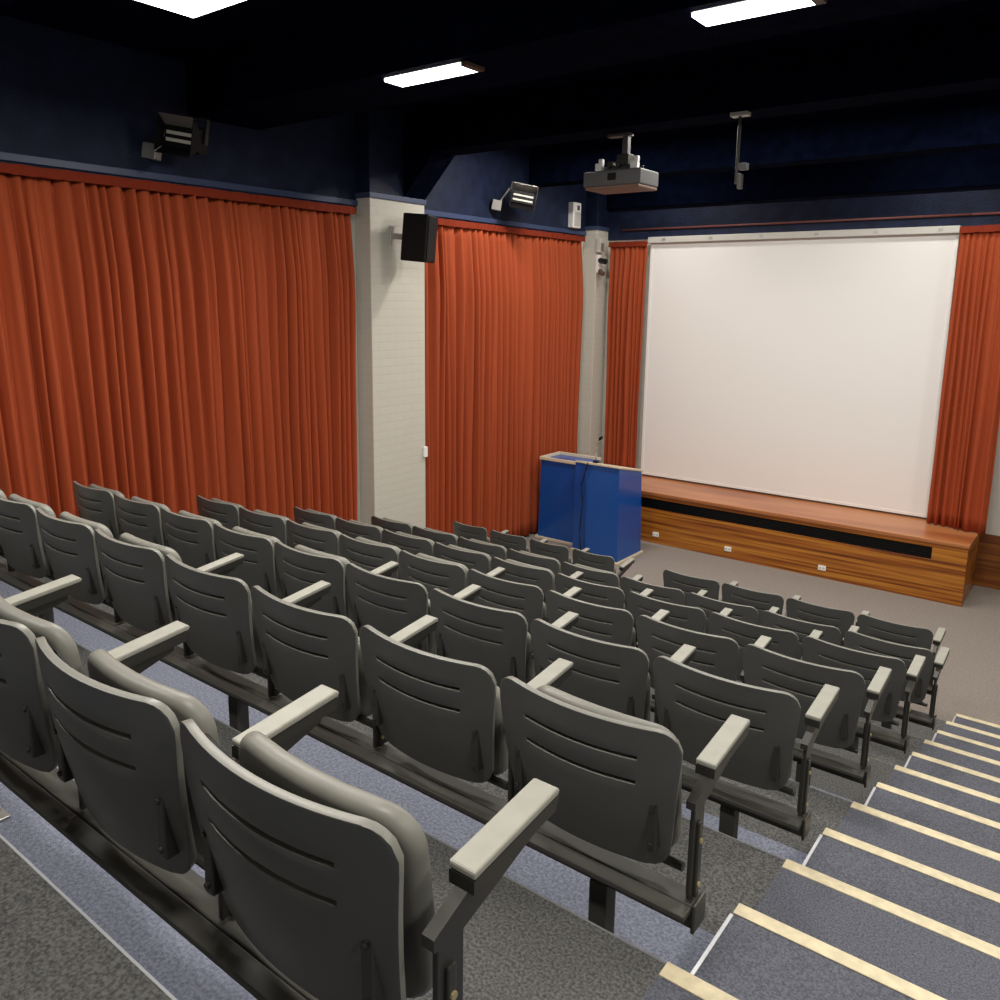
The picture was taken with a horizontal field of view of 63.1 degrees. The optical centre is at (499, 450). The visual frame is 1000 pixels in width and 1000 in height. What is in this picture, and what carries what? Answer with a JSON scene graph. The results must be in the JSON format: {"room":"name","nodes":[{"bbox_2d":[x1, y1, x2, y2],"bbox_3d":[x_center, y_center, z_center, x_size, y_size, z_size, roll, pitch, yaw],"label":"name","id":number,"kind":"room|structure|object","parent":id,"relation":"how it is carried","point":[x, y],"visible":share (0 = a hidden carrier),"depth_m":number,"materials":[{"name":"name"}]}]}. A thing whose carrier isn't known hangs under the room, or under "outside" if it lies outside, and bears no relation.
{"room":"auditorium","nodes":[
{"label":"auditorium","id":0,"kind":"room"},
{"bbox_2d":[0,15,586,521],"bbox_3d":[-2.609,-0.584,7.248,0.230,5.471,13.318,9,13,37],"label":"wall","id":1,"kind":"structure","parent":0,"point":[64,95],"depth_m":6.51,"materials":[{"name":"blue paint"}]},
{"bbox_2d":[142,112,209,160],"bbox_3d":[-2.547,-2.436,6.322,0.573,0.372,0.273,2,11,9],"label":"stage light","id":2,"kind":"object","parent":1,"relation":"attached to","point":[182,136],"visible":1,"depth_m":6.27,"materials":[{"name":"black metal"}]},
{"bbox_2d":[0,162,356,521],"bbox_3d":[-2.530,-0.450,7.021,0.215,3.493,3.509,9,13,36],"label":"curtain","id":3,"kind":"object","parent":1,"relation":"hanging from","point":[170,345],"visible":0.69,"depth_m":6.71,"materials":[{"name":"brown fabric"}]},
{"bbox_2d":[0,151,585,235],"bbox_3d":[-2.488,-2.250,6.860,0.020,0.056,12.918,9,13,37],"label":"trim","id":4,"kind":"structure","parent":1,"relation":"attached to","point":[6,156],"depth_m":6.93,"materials":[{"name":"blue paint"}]},
{"bbox_2d":[424,218,584,540],"bbox_3d":[0.144,-0.782,10.543,0.186,4.063,3.394,9,13,37],"label":"curtain","id":5,"kind":"object","parent":1,"relation":"hanging from","point":[504,305],"visible":0.84,"depth_m":10.26,"materials":[{"name":"red fabric"}]},
{"bbox_2d":[491,181,538,211],"bbox_3d":[0.184,-3.048,9.796,0.573,0.372,0.273,0,11,-3],"label":"stage light","id":6,"kind":"object","parent":1,"relation":"attached to","point":[522,197],"visible":1,"depth_m":9.77,"materials":[{"name":"black metal"}]},
{"bbox_2d":[355,107,403,196],"bbox_3d":[-1.134,-3.012,8.391,0.223,0.879,0.800,9,13,37],"label":"wall pier","id":7,"kind":"object","parent":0,"point":[379,131],"visible":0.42,"depth_m":8.13,"materials":[{"name":"blue paint"}]},
{"bbox_2d":[355,197,425,528],"bbox_3d":[-1.168,-0.421,8.874,0.223,4.392,0.800,9,13,37],"label":"wall pillar","id":8,"kind":"structure","parent":0,"point":[390,290],"depth_m":8.64,"materials":[{"name":"paint"}]},
{"bbox_2d":[389,213,437,262],"bbox_3d":[-0.911,-2.177,8.345,0.480,0.470,0.240,10,13,18],"label":"wall speaker","id":9,"kind":"object","parent":8,"relation":"attached to","point":[418,236],"visible":1,"depth_m":8.22,"materials":[{"name":"black plastic"}]},
{"bbox_2d":[426,216,437,261],"bbox_3d":[-0.690,-2.139,8.273,0.010,0.440,0.210,10,13,18],"label":"grille","id":10,"kind":"object","parent":9,"relation":"attached to","point":[431,221],"depth_m":8.24,"materials":[{"name":"black plastic"}]},
{"bbox_2d":[0,556,945,999],"bbox_3d":[0.281,1.640,2.132,11.453,3.048,9.300,9,13,37],"label":"floor","id":11,"kind":"structure","parent":0,"point":[518,944],"depth_m":2.20,"materials":[{"name":"grey carpet"}]},
{"bbox_2d":[0,834,176,999],"bbox_3d":[-2.413,0.759,2.880,5.669,0.013,0.006,9,13,37],"label":"trim","id":12,"kind":"structure","parent":11,"relation":"attached to","point":[8,843],"depth_m":1.71,"materials":[{"name":"silver metal"}]},
{"bbox_2d":[0,750,318,999],"bbox_3d":[-1.184,0.992,2.114,2.816,0.393,0.170,9,13,37],"label":"rail","id":13,"kind":"object","parent":11,"relation":"on","point":[182,901],"visible":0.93,"depth_m":1.66,"materials":[{"name":"black metal"}]},
{"bbox_2d":[5,575,81,616],"bbox_3d":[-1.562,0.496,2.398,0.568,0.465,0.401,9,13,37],"label":"armrest","id":14,"kind":"object","parent":13,"relation":"on","point":[36,601],"visible":0.7,"depth_m":2.30,"materials":[{"name":"grey plastic"}]},
{"bbox_2d":[0,596,189,809],"bbox_3d":[-1.125,0.562,2.070,0.568,0.465,0.401,9,13,37],"label":"chair","id":15,"kind":"object","parent":13,"relation":"on","point":[27,736],"visible":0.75,"depth_m":1.88,"materials":[{"name":"grey plastic"}]},
{"bbox_2d":[35,636,338,920],"bbox_3d":[-0.687,0.629,1.742,0.568,0.465,0.401,9,13,37],"label":"chair","id":16,"kind":"object","parent":13,"relation":"on","point":[116,731],"visible":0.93,"depth_m":1.56,"materials":[{"name":"grey plastic"}]},
{"bbox_2d":[180,719,558,999],"bbox_3d":[-0.249,0.696,1.414,0.568,0.465,0.401,9,13,37],"label":"chair","id":17,"kind":"object","parent":13,"relation":"on","point":[327,877],"visible":1,"depth_m":1.24,"materials":[{"name":"grey plastic"}]},
{"bbox_2d":[0,562,705,934],"bbox_3d":[-1.498,1.000,3.548,5.021,0.393,0.170,9,13,37],"label":"rail","id":18,"kind":"object","parent":11,"relation":"on","point":[608,872],"visible":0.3,"depth_m":2.49,"materials":[{"name":"grey paint"}]},
{"bbox_2d":[0,494,55,580],"bbox_3d":[-2.378,0.451,4.085,0.561,0.466,0.202,9,13,37],"label":"chair","id":19,"kind":"object","parent":18,"relation":"on","point":[21,544],"visible":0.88,"depth_m":3.96,"materials":[{"name":"grey plastic"}]},
{"bbox_2d":[36,508,123,622],"bbox_3d":[-1.940,0.518,3.756,0.561,0.466,0.202,9,13,37],"label":"chair","id":20,"kind":"object","parent":18,"relation":"on","point":[68,541],"visible":0.77,"depth_m":3.64,"materials":[{"name":"grey plastic"}]},
{"bbox_2d":[94,529,243,656],"bbox_3d":[-1.439,0.571,3.504,0.568,0.465,0.401,9,13,37],"label":"chair","id":21,"kind":"object","parent":18,"relation":"on","point":[133,569],"visible":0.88,"depth_m":3.33,"materials":[{"name":"grey plastic"}]},
{"bbox_2d":[164,554,330,697],"bbox_3d":[-1.001,0.637,3.176,0.568,0.465,0.401,9,13,37],"label":"chair","id":22,"kind":"object","parent":18,"relation":"on","point":[217,609],"visible":0.91,"depth_m":3.00,"materials":[{"name":"grey plastic"}]},
{"bbox_2d":[251,585,437,747],"bbox_3d":[-0.563,0.704,2.848,0.568,0.465,0.401,9,13,37],"label":"chair","id":23,"kind":"object","parent":18,"relation":"on","point":[304,649],"visible":0.82,"depth_m":2.68,"materials":[{"name":"grey plastic"}]},
{"bbox_2d":[359,625,572,801],"bbox_3d":[-0.125,0.771,2.520,0.568,0.465,0.401,9,13,37],"label":"chair","id":24,"kind":"object","parent":18,"relation":"on","point":[443,713],"visible":0.94,"depth_m":2.36,"materials":[{"name":"grey plastic"}]},
{"bbox_2d":[500,676,749,899],"bbox_3d":[0.312,0.838,2.192,0.568,0.465,0.401,9,13,37],"label":"chair","id":25,"kind":"object","parent":18,"relation":"on","point":[617,776],"visible":0.91,"depth_m":2.02,"materials":[{"name":"grey plastic"}]},
{"bbox_2d":[641,975,701,999],"bbox_3d":[1.082,1.402,1.142,2.100,0.003,0.419,9,13,37],"label":"carpet","id":26,"kind":"object","parent":11,"relation":"on","point":[661,988],"visible":1,"depth_m":1.88,"materials":[{"name":"carpet"}]},
{"bbox_2d":[659,962,738,999],"bbox_3d":[1.224,1.368,1.325,2.100,0.005,0.049,9,13,37],"label":"stair nosing","id":27,"kind":"structure","parent":11,"relation":"on","point":[683,979],"depth_m":1.90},
{"bbox_2d":[534,665,870,787],"bbox_3d":[-0.375,1.284,5.104,5.021,0.393,0.170,9,13,37],"label":"rail","id":28,"kind":"object","parent":11,"relation":"on","point":[836,765],"visible":0.17,"depth_m":3.64,"materials":[{"name":"grey paint"}]},
{"bbox_2d":[196,495,242,529],"bbox_3d":[-2.130,0.601,6.297,0.561,0.466,0.202,9,13,37],"label":"chair","id":29,"kind":"object","parent":28,"relation":"on","point":[226,513],"visible":0.52,"depth_m":6.16,"materials":[{"name":"grey plastic"}]},
{"bbox_2d":[239,507,289,546],"bbox_3d":[-1.692,0.668,5.969,0.561,0.466,0.202,9,13,37],"label":"chair","id":30,"kind":"object","parent":28,"relation":"on","point":[258,521],"visible":0.47,"depth_m":5.84,"materials":[{"name":"grey plastic"}]},
{"bbox_2d":[286,520,341,556],"bbox_3d":[-1.255,0.735,5.640,0.561,0.466,0.202,9,13,37],"label":"chair","id":31,"kind":"object","parent":28,"relation":"on","point":[322,539],"visible":0.48,"depth_m":5.52,"materials":[{"name":"grey plastic"}]},
{"bbox_2d":[339,534,401,579],"bbox_3d":[-0.817,0.801,5.312,0.561,0.466,0.202,9,13,37],"label":"chair","id":32,"kind":"object","parent":28,"relation":"on","point":[369,555],"visible":0.54,"depth_m":5.21,"materials":[{"name":"grey plastic"}]},
{"bbox_2d":[399,550,504,599],"bbox_3d":[-0.316,0.854,5.060,0.568,0.465,0.401,9,13,37],"label":"chair","id":33,"kind":"object","parent":28,"relation":"on","point":[450,577],"visible":0.46,"depth_m":4.88,"materials":[{"name":"grey plastic"}]},
{"bbox_2d":[467,569,581,634],"bbox_3d":[0.122,0.921,4.732,0.568,0.465,0.401,9,13,37],"label":"chair","id":34,"kind":"object","parent":28,"relation":"on","point":[525,599],"visible":0.56,"depth_m":4.54,"materials":[{"name":"grey plastic"}]},
{"bbox_2d":[545,590,669,647],"bbox_3d":[0.560,0.988,4.404,0.568,0.465,0.401,9,13,37],"label":"chair","id":35,"kind":"object","parent":28,"relation":"on","point":[598,622],"visible":0.45,"depth_m":4.21,"materials":[{"name":"grey plastic"}]},
{"bbox_2d":[636,615,771,688],"bbox_3d":[0.998,1.055,4.075,0.568,0.465,0.401,9,13,37],"label":"chair","id":36,"kind":"object","parent":28,"relation":"on","point":[715,655],"visible":0.56,"depth_m":3.89,"materials":[{"name":"grey plastic"}]},
{"bbox_2d":[743,644,891,768],"bbox_3d":[1.435,1.122,3.747,0.568,0.465,0.401,9,13,37],"label":"chair","id":37,"kind":"object","parent":28,"relation":"on","point":[762,667],"visible":0.7,"depth_m":3.57,"materials":[{"name":"grey plastic"}]},
{"bbox_2d":[682,765,811,840],"bbox_3d":[-0.937,1.142,4.326,5.021,0.393,0.170,9,13,37],"label":"rail","id":38,"kind":"object","parent":11,"relation":"on","point":[733,799],"visible":0.23,"depth_m":2.90,"materials":[{"name":"black metal"}]},
{"bbox_2d":[73,481,124,539],"bbox_3d":[-2.692,0.459,5.519,0.561,0.466,0.202,9,13,37],"label":"chair","id":39,"kind":"object","parent":38,"relation":"on","point":[95,503],"visible":0.62,"depth_m":5.39,"materials":[{"name":"grey plastic"}]},
{"bbox_2d":[114,493,170,546],"bbox_3d":[-2.254,0.526,5.191,0.561,0.466,0.202,9,13,37],"label":"chair","id":40,"kind":"object","parent":38,"relation":"on","point":[138,517],"visible":0.62,"depth_m":5.07,"materials":[{"name":"grey plastic"}]},
{"bbox_2d":[160,507,221,568],"bbox_3d":[-1.816,0.593,4.863,0.561,0.466,0.202,9,13,37],"label":"chair","id":41,"kind":"object","parent":38,"relation":"on","point":[190,535],"visible":0.7,"depth_m":4.75,"materials":[{"name":"grey plastic"}]},
{"bbox_2d":[213,523,282,598],"bbox_3d":[-1.378,0.659,4.534,0.561,0.466,0.202,9,13,37],"label":"chair","id":42,"kind":"object","parent":38,"relation":"on","point":[259,566],"visible":0.59,"depth_m":4.42,"materials":[{"name":"grey plastic"}]},
{"bbox_2d":[274,541,398,636],"bbox_3d":[-0.877,0.713,4.282,0.568,0.465,0.401,9,13,37],"label":"chair","id":43,"kind":"object","parent":38,"relation":"on","point":[301,567],"visible":0.66,"depth_m":4.11,"materials":[{"name":"grey plastic"}]},
{"bbox_2d":[346,563,480,654],"bbox_3d":[-0.439,0.779,3.954,0.568,0.465,0.401,9,13,37],"label":"chair","id":44,"kind":"object","parent":38,"relation":"on","point":[388,605],"visible":0.73,"depth_m":3.79,"materials":[{"name":"grey plastic"}]},
{"bbox_2d":[430,588,578,687],"bbox_3d":[-0.002,0.846,3.626,0.568,0.465,0.401,9,13,37],"label":"chair","id":45,"kind":"object","parent":38,"relation":"on","point":[499,640],"visible":0.72,"depth_m":3.46,"materials":[{"name":"grey plastic"}]},
{"bbox_2d":[530,618,695,723],"bbox_3d":[0.436,0.913,3.298,0.568,0.465,0.401,9,13,37],"label":"chair","id":46,"kind":"object","parent":38,"relation":"on","point":[616,677],"visible":0.6,"depth_m":3.11,"materials":[{"name":"grey plastic"}]},
{"bbox_2d":[653,656,839,815],"bbox_3d":[0.874,0.980,2.969,0.568,0.465,0.401,9,13,37],"label":"chair","id":47,"kind":"object","parent":38,"relation":"on","point":[693,704],"visible":0.88,"depth_m":2.80,"materials":[{"name":"grey plastic"}]},
{"bbox_2d":[690,903,946,999],"bbox_3d":[1.380,1.546,1.563,2.106,0.161,0.468,9,13,37],"label":"step","id":48,"kind":"structure","parent":11,"relation":"on","point":[753,955],"depth_m":2.12,"materials":[{"name":"carpet"}]},
{"bbox_2d":[755,867,999,999],"bbox_3d":[1.643,1.544,1.920,2.100,0.003,0.419,9,13,37],"label":"carpet","id":49,"kind":"object","parent":11,"relation":"on","point":[947,968],"visible":0.6,"depth_m":2.40,"materials":[{"name":"carpet"}]},
{"bbox_2d":[850,722,909,753],"bbox_3d":[0.186,1.426,5.882,5.021,0.393,0.170,9,13,37],"label":"rail","id":50,"kind":"object","parent":11,"relation":"on","point":[880,736],"visible":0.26,"depth_m":4.39,"materials":[{"name":"grey paint"}]},
{"bbox_2d":[293,507,336,529],"bbox_3d":[-1.569,0.743,7.075,0.561,0.466,0.202,9,13,37],"label":"chair","id":51,"kind":"object","parent":50,"relation":"on","point":[317,518],"visible":0.36,"depth_m":6.96,"materials":[{"name":"grey plastic"}]},
{"bbox_2d":[335,517,383,542],"bbox_3d":[-1.131,0.809,6.747,0.561,0.466,0.202,9,13,37],"label":"chair","id":52,"kind":"object","parent":50,"relation":"on","point":[351,528],"visible":0.36,"depth_m":6.63,"materials":[{"name":"grey plastic"}]},
{"bbox_2d":[382,529,434,556],"bbox_3d":[-0.693,0.876,6.418,0.561,0.466,0.202,9,13,37],"label":"chair","id":53,"kind":"object","parent":50,"relation":"on","point":[412,544],"visible":0.41,"depth_m":6.30,"materials":[{"name":"grey plastic"}]},
{"bbox_2d":[433,542,490,573],"bbox_3d":[-0.256,0.943,6.090,0.561,0.466,0.202,9,13,37],"label":"chair","id":54,"kind":"object","parent":50,"relation":"on","point":[479,561],"visible":0.38,"depth_m":5.97,"materials":[{"name":"grey plastic"}]},
{"bbox_2d":[491,557,582,603],"bbox_3d":[0.246,0.996,5.838,0.568,0.465,0.401,9,13,37],"label":"chair","id":55,"kind":"object","parent":50,"relation":"on","point":[515,571],"visible":0.32,"depth_m":5.65,"materials":[{"name":"grey plastic"}]},
{"bbox_2d":[555,573,653,609],"bbox_3d":[0.684,1.063,5.510,0.568,0.465,0.401,9,13,37],"label":"chair","id":56,"kind":"object","parent":50,"relation":"on","point":[609,596],"visible":0.41,"depth_m":5.31,"materials":[{"name":"grey plastic"}]},
{"bbox_2d":[627,591,732,642],"bbox_3d":[1.121,1.130,5.181,0.568,0.465,0.401,9,13,37],"label":"chair","id":57,"kind":"object","parent":50,"relation":"on","point":[686,617],"visible":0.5,"depth_m":4.99,"materials":[{"name":"grey plastic"}]},
{"bbox_2d":[708,612,822,681],"bbox_3d":[1.559,1.197,4.853,0.568,0.465,0.401,9,13,37],"label":"chair","id":58,"kind":"object","parent":50,"relation":"on","point":[784,642],"visible":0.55,"depth_m":4.70,"materials":[{"name":"grey plastic"}]},
{"bbox_2d":[802,636,925,737],"bbox_3d":[1.997,1.264,4.525,0.568,0.465,0.401,9,13,37],"label":"chair","id":59,"kind":"object","parent":50,"relation":"on","point":[814,650],"visible":0.64,"depth_m":4.34,"materials":[{"name":"grey plastic"}]},
{"bbox_2d":[782,859,999,959],"bbox_3d":[1.786,1.510,2.103,2.100,0.005,0.049,9,13,37],"label":"stair nosing","id":60,"kind":"structure","parent":11,"relation":"on","point":[963,938],"depth_m":2.52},
{"bbox_2d":[802,827,999,947],"bbox_3d":[1.941,1.688,2.341,2.106,0.161,0.468,9,13,37],"label":"step","id":61,"kind":"structure","parent":11,"relation":"on","point":[971,909],"depth_m":2.84,"materials":[{"name":"carpet"}]},
{"bbox_2d":[881,706,936,729],"bbox_3d":[0.748,1.568,6.660,5.021,0.393,0.170,9,13,37],"label":"rail","id":62,"kind":"object","parent":11,"relation":"on","point":[916,717],"visible":0.18,"depth_m":5.16,"materials":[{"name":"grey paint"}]},
{"bbox_2d":[457,537,506,559],"bbox_3d":[-0.132,1.018,7.196,0.561,0.466,0.202,9,13,37],"label":"chair","id":63,"kind":"object","parent":62,"relation":"on","point":[493,550],"visible":0.33,"depth_m":7.08,"materials":[{"name":"grey plastic"}]},
{"bbox_2d":[507,548,560,574],"bbox_3d":[0.306,1.085,6.868,0.561,0.466,0.202,9,13,37],"label":"chair","id":64,"kind":"object","parent":62,"relation":"on","point":[552,564],"visible":0.35,"depth_m":6.76,"materials":[{"name":"grey plastic"}]},
{"bbox_2d":[561,562,642,587],"bbox_3d":[0.807,1.138,6.616,0.568,0.465,0.401,9,13,37],"label":"chair","id":65,"kind":"object","parent":62,"relation":"on","point":[592,575],"visible":0.43,"depth_m":6.43,"materials":[{"name":"grey plastic"}]},
{"bbox_2d":[620,576,707,610],"bbox_3d":[1.245,1.205,6.287,0.568,0.465,0.401,9,13,37],"label":"chair","id":66,"kind":"object","parent":62,"relation":"on","point":[666,594],"visible":0.33,"depth_m":6.09,"materials":[{"name":"grey plastic"}]},
{"bbox_2d":[687,592,779,633],"bbox_3d":[1.683,1.272,5.959,0.568,0.465,0.401,9,13,37],"label":"chair","id":67,"kind":"object","parent":62,"relation":"on","point":[748,614],"visible":0.32,"depth_m":5.79,"materials":[{"name":"grey plastic"}]},
{"bbox_2d":[761,610,859,659],"bbox_3d":[2.121,1.339,5.631,0.568,0.465,0.401,9,13,37],"label":"chair","id":68,"kind":"object","parent":62,"relation":"on","point":[802,629],"visible":0.4,"depth_m":5.46,"materials":[{"name":"grey plastic"}]},
{"bbox_2d":[844,631,949,716],"bbox_3d":[2.558,1.405,5.303,0.568,0.465,0.401,9,13,37],"label":"chair","id":69,"kind":"object","parent":62,"relation":"on","point":[854,640],"visible":0.56,"depth_m":5.11,"materials":[{"name":"grey plastic"}]},
{"bbox_2d":[837,807,999,893],"bbox_3d":[2.205,1.686,2.698,2.100,0.003,0.419,9,13,37],"label":"carpet","id":70,"kind":"object","parent":11,"relation":"on","point":[966,865],"visible":0.4,"depth_m":3.22,"materials":[{"name":"carpet"}]},
{"bbox_2d":[850,801,999,861],"bbox_3d":[2.348,1.652,2.881,2.100,0.005,0.049,9,13,37],"label":"stair nosing","id":71,"kind":"structure","parent":11,"relation":"on","point":[910,825],"depth_m":3.33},
{"bbox_2d":[864,782,999,853],"bbox_3d":[2.503,1.830,3.119,2.106,0.161,0.468,9,13,37],"label":"step","id":72,"kind":"structure","parent":11,"relation":"on","point":[982,832],"depth_m":3.66,"materials":[{"name":"carpet"}]},
{"bbox_2d":[894,765,999,803],"bbox_3d":[2.909,1.793,3.659,2.100,0.005,0.049,9,13,37],"label":"stair nosing","id":73,"kind":"structure","parent":11,"relation":"on","point":[898,768],"depth_m":4.13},
{"bbox_2d":[904,752,999,797],"bbox_3d":[3.064,1.972,3.896,2.106,0.161,0.468,9,13,37],"label":"step","id":74,"kind":"structure","parent":11,"relation":"on","point":[962,776],"depth_m":4.47,"materials":[{"name":"carpet"}]},
{"bbox_2d":[932,730,999,761],"bbox_3d":[3.626,2.113,4.674,2.106,0.161,0.468,9,13,37],"label":"step","id":75,"kind":"structure","parent":11,"relation":"on","point":[941,737],"depth_m":5.28,"materials":[{"name":"carpet"}]},
{"bbox_2d":[0,0,999,150],"bbox_3d":[1.962,-2.580,3.346,11.653,0.200,13.318,9,13,37],"label":"ceiling","id":76,"kind":"structure","parent":0,"point":[133,24],"depth_m":5.76,"materials":[{"name":"paint"}]},
{"bbox_2d":[136,0,244,17],"bbox_3d":[-1.325,-2.333,3.511,1.340,0.430,0.840,9,13,37],"label":"ceiling light","id":77,"kind":"object","parent":76,"relation":"hanging from","point":[191,8],"visible":1,"depth_m":4.07,"materials":[{"name":"grey plastic"}]},
{"bbox_2d":[185,0,968,129],"bbox_3d":[2.094,-2.309,3.577,11.253,0.414,0.679,9,13,37],"label":"ceiling beam","id":78,"kind":"structure","parent":76,"relation":"attached to","point":[339,66],"depth_m":5.10,"materials":[{"name":"paint"}]},
{"bbox_2d":[383,60,484,86],"bbox_3d":[-0.438,-2.439,5.295,0.729,0.026,0.193,9,13,37],"label":"ceiling light","id":79,"kind":"object","parent":78,"relation":"attached to","point":[464,67],"visible":1,"depth_m":5.24,"materials":[{"name":"white plastic"}]},
{"bbox_2d":[689,0,826,26],"bbox_3d":[1.263,-2.178,4.013,0.622,0.026,0.202,9,13,37],"label":"ceiling light","id":80,"kind":"object","parent":78,"relation":"attached to","point":[744,9],"visible":1,"depth_m":4.02,"materials":[{"name":"white plastic"}]},
{"bbox_2d":[403,9,999,199],"bbox_3d":[3.393,-2.397,5.293,11.253,0.837,0.316,9,13,37],"label":"ceiling beam","id":81,"kind":"structure","parent":76,"relation":"attached to","point":[960,54],"depth_m":6.32,"materials":[{"name":"paint"}]},
{"bbox_2d":[583,132,658,194],"bbox_3d":[1.086,-2.548,7.229,0.569,0.481,0.402,9,13,37],"label":"projector","id":82,"kind":"object","parent":81,"relation":"attached to","point":[626,175],"visible":1,"depth_m":7.13,"materials":[{"name":"grey"}]},
{"bbox_2d":[529,95,999,186],"bbox_3d":[4.904,-2.947,7.196,11.253,0.414,0.298,9,13,37],"label":"ceiling beam","id":83,"kind":"structure","parent":76,"relation":"attached to","point":[971,124],"depth_m":8.39,"materials":[{"name":"paint"}]},
{"bbox_2d":[607,148,999,209],"bbox_3d":[5.850,-3.082,8.430,11.253,0.577,0.102,9,13,37],"label":"ceiling beam","id":84,"kind":"structure","parent":76,"relation":"attached to","point":[976,168],"depth_m":9.80,"materials":[{"name":"paint"}]},
{"bbox_2d":[577,191,608,462],"bbox_3d":[1.366,-1.427,12.049,0.223,5.271,0.344,9,13,37],"label":"column","id":85,"kind":"structure","parent":0,"point":[591,384],"depth_m":11.89,"materials":[{"name":"paint"}]},
{"bbox_2d":[520,531,999,724],"bbox_3d":[4.505,2.028,7.845,11.453,0.300,4.662,9,13,37],"label":"floor","id":86,"kind":"structure","parent":0,"point":[968,683],"depth_m":8.80,"materials":[{"name":"grey carpet"}]},
{"bbox_2d":[535,451,642,565],"bbox_3d":[1.114,0.671,10.698,1.495,1.234,0.840,9,13,37],"label":"lectern","id":87,"kind":"object","parent":86,"relation":"on","point":[611,509],"visible":0.94,"depth_m":10.32,"materials":[{"name":"blue laminate"}]},
{"bbox_2d":[641,475,979,606],"bbox_3d":[3.351,1.005,10.533,4.842,0.696,0.904,9,13,37],"label":"stage","id":88,"kind":"object","parent":86,"relation":"on","point":[899,554],"visible":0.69,"depth_m":9.78,"materials":[{"name":"brown wood"}]},
{"bbox_2d":[604,241,647,467],"bbox_3d":[1.779,-1.306,11.775,0.601,3.320,0.111,9,13,37],"label":"curtain","id":89,"kind":"object","parent":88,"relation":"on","point":[628,260],"visible":0.94,"depth_m":11.74,"materials":[{"name":"red fabric"}]},
{"bbox_2d":[641,497,931,558],"bbox_3d":[3.079,0.874,10.189,4.187,0.138,0.019,9,13,37],"label":"grille","id":90,"kind":"object","parent":88,"relation":"attached to","point":[876,543],"depth_m":9.84,"materials":[{"name":"black plastic"}]},
{"bbox_2d":[926,224,999,533],"bbox_3d":[5.212,-0.757,8.995,0.094,3.350,0.660,-7,13,-37],"label":"curtain","id":91,"kind":"object","parent":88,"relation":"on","point":[969,409],"visible":1,"depth_m":9.00,"materials":[{"name":"red fabric"}]},
{"bbox_2d":[926,685,937,694],"bbox_3d":[2.394,1.834,6.844,2.261,0.393,0.170,9,13,37],"label":"rail","id":92,"kind":"object","parent":86,"relation":"on","point":[929,690],"visible":0.02,"depth_m":6.14,"materials":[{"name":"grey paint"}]},
{"bbox_2d":[663,569,738,605],"bbox_3d":[1.779,1.302,7.306,0.568,0.465,0.401,9,13,37],"label":"chair","id":93,"kind":"object","parent":92,"relation":"on","point":[687,584],"visible":0.52,"depth_m":7.13,"materials":[{"name":"grey plastic"}]},
{"bbox_2d":[722,583,800,625],"bbox_3d":[2.217,1.368,6.978,0.568,0.465,0.401,9,13,37],"label":"chair","id":94,"kind":"object","parent":92,"relation":"on","point":[761,601],"visible":0.54,"depth_m":6.80,"materials":[{"name":"grey plastic"}]},
{"bbox_2d":[786,598,869,646],"bbox_3d":[2.654,1.435,6.650,0.568,0.465,0.401,9,13,37],"label":"chair","id":95,"kind":"object","parent":92,"relation":"on","point":[843,620],"visible":0.5,"depth_m":6.47,"materials":[{"name":"grey plastic"}]},
{"bbox_2d":[857,614,945,685],"bbox_3d":[3.092,1.502,6.321,0.568,0.465,0.401,9,13,37],"label":"chair","id":96,"kind":"object","parent":92,"relation":"on","point":[877,628],"visible":0.51,"depth_m":6.14,"materials":[{"name":"grey plastic"}]},
{"bbox_3d":[0.341,1.521,8.383,2.075,0.393,0.170,9,13,37],"label":"rail","id":97,"kind":"object","parent":86,"relation":"on","visible":0},
{"bbox_2d":[490,530,547,551],"bbox_3d":[0.180,1.057,8.505,0.494,0.464,0.401,9,13,37],"label":"chair","id":98,"kind":"object","parent":97,"relation":"on","point":[518,543],"visible":0.42,"depth_m":8.32,"materials":[{"name":"grey plastic"}]},
{"bbox_2d":[530,539,589,563],"bbox_3d":[0.583,1.119,8.203,0.494,0.464,0.401,9,13,37],"label":"chair","id":99,"kind":"object","parent":97,"relation":"on","point":[561,553],"visible":0.43,"depth_m":8.01,"materials":[{"name":"grey plastic"}]},
{"bbox_2d":[572,548,634,588],"bbox_3d":[0.986,1.180,7.901,0.494,0.464,0.401,9,13,37],"label":"chair","id":100,"kind":"object","parent":97,"relation":"on","point":[607,563],"visible":0.49,"depth_m":7.73,"materials":[{"name":"grey plastic"}]},
{"bbox_2d":[601,185,999,535],"bbox_3d":[5.902,-0.794,8.966,11.653,5.471,0.230,9,13,37],"label":"wall","id":101,"kind":"structure","parent":0,"point":[981,199],"depth_m":10.11,"materials":[{"name":"blue paint"}]},
{"bbox_2d":[641,225,960,517],"bbox_3d":[3.580,-1.073,10.498,3.834,3.363,0.099,9,13,37],"label":"projection screen","id":102,"kind":"object","parent":101,"relation":"attached to","point":[809,365],"visible":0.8,"depth_m":10.33,"materials":[{"name":"white fabric"}]},
{"bbox_2d":[622,212,999,230],"bbox_3d":[4.688,-2.688,9.408,7.408,0.037,0.028,9,13,37],"label":"pipe","id":103,"kind":"object","parent":101,"relation":"attached to","point":[983,213],"visible":1,"depth_m":9.95,"materials":[{"name":"red"}]},
{"bbox_2d":[974,534,999,589],"bbox_3d":[5.815,1.307,9.277,11.253,0.626,0.030,9,13,37],"label":"baseboard","id":104,"kind":"structure","parent":101,"relation":"attached to","point":[987,571],"depth_m":9.39,"materials":[{"name":"brown wood"}]},
{"bbox_2d":[886,769,999,822],"bbox_3d":[2.766,1.828,3.475,2.100,0.003,0.419,9,13,37],"label":"carpet","id":105,"kind":"object","parent":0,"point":[972,804],"visible":0.4,"depth_m":4.04,"materials":[{"name":"carpet"}]},
{"bbox_2d":[919,743,999,777],"bbox_3d":[3.328,1.970,4.253,2.100,0.003,0.419,9,13,37],"label":"carpet","id":106,"kind":"object","parent":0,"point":[961,760],"visible":0.4,"depth_m":4.85,"materials":[{"name":"carpet"}]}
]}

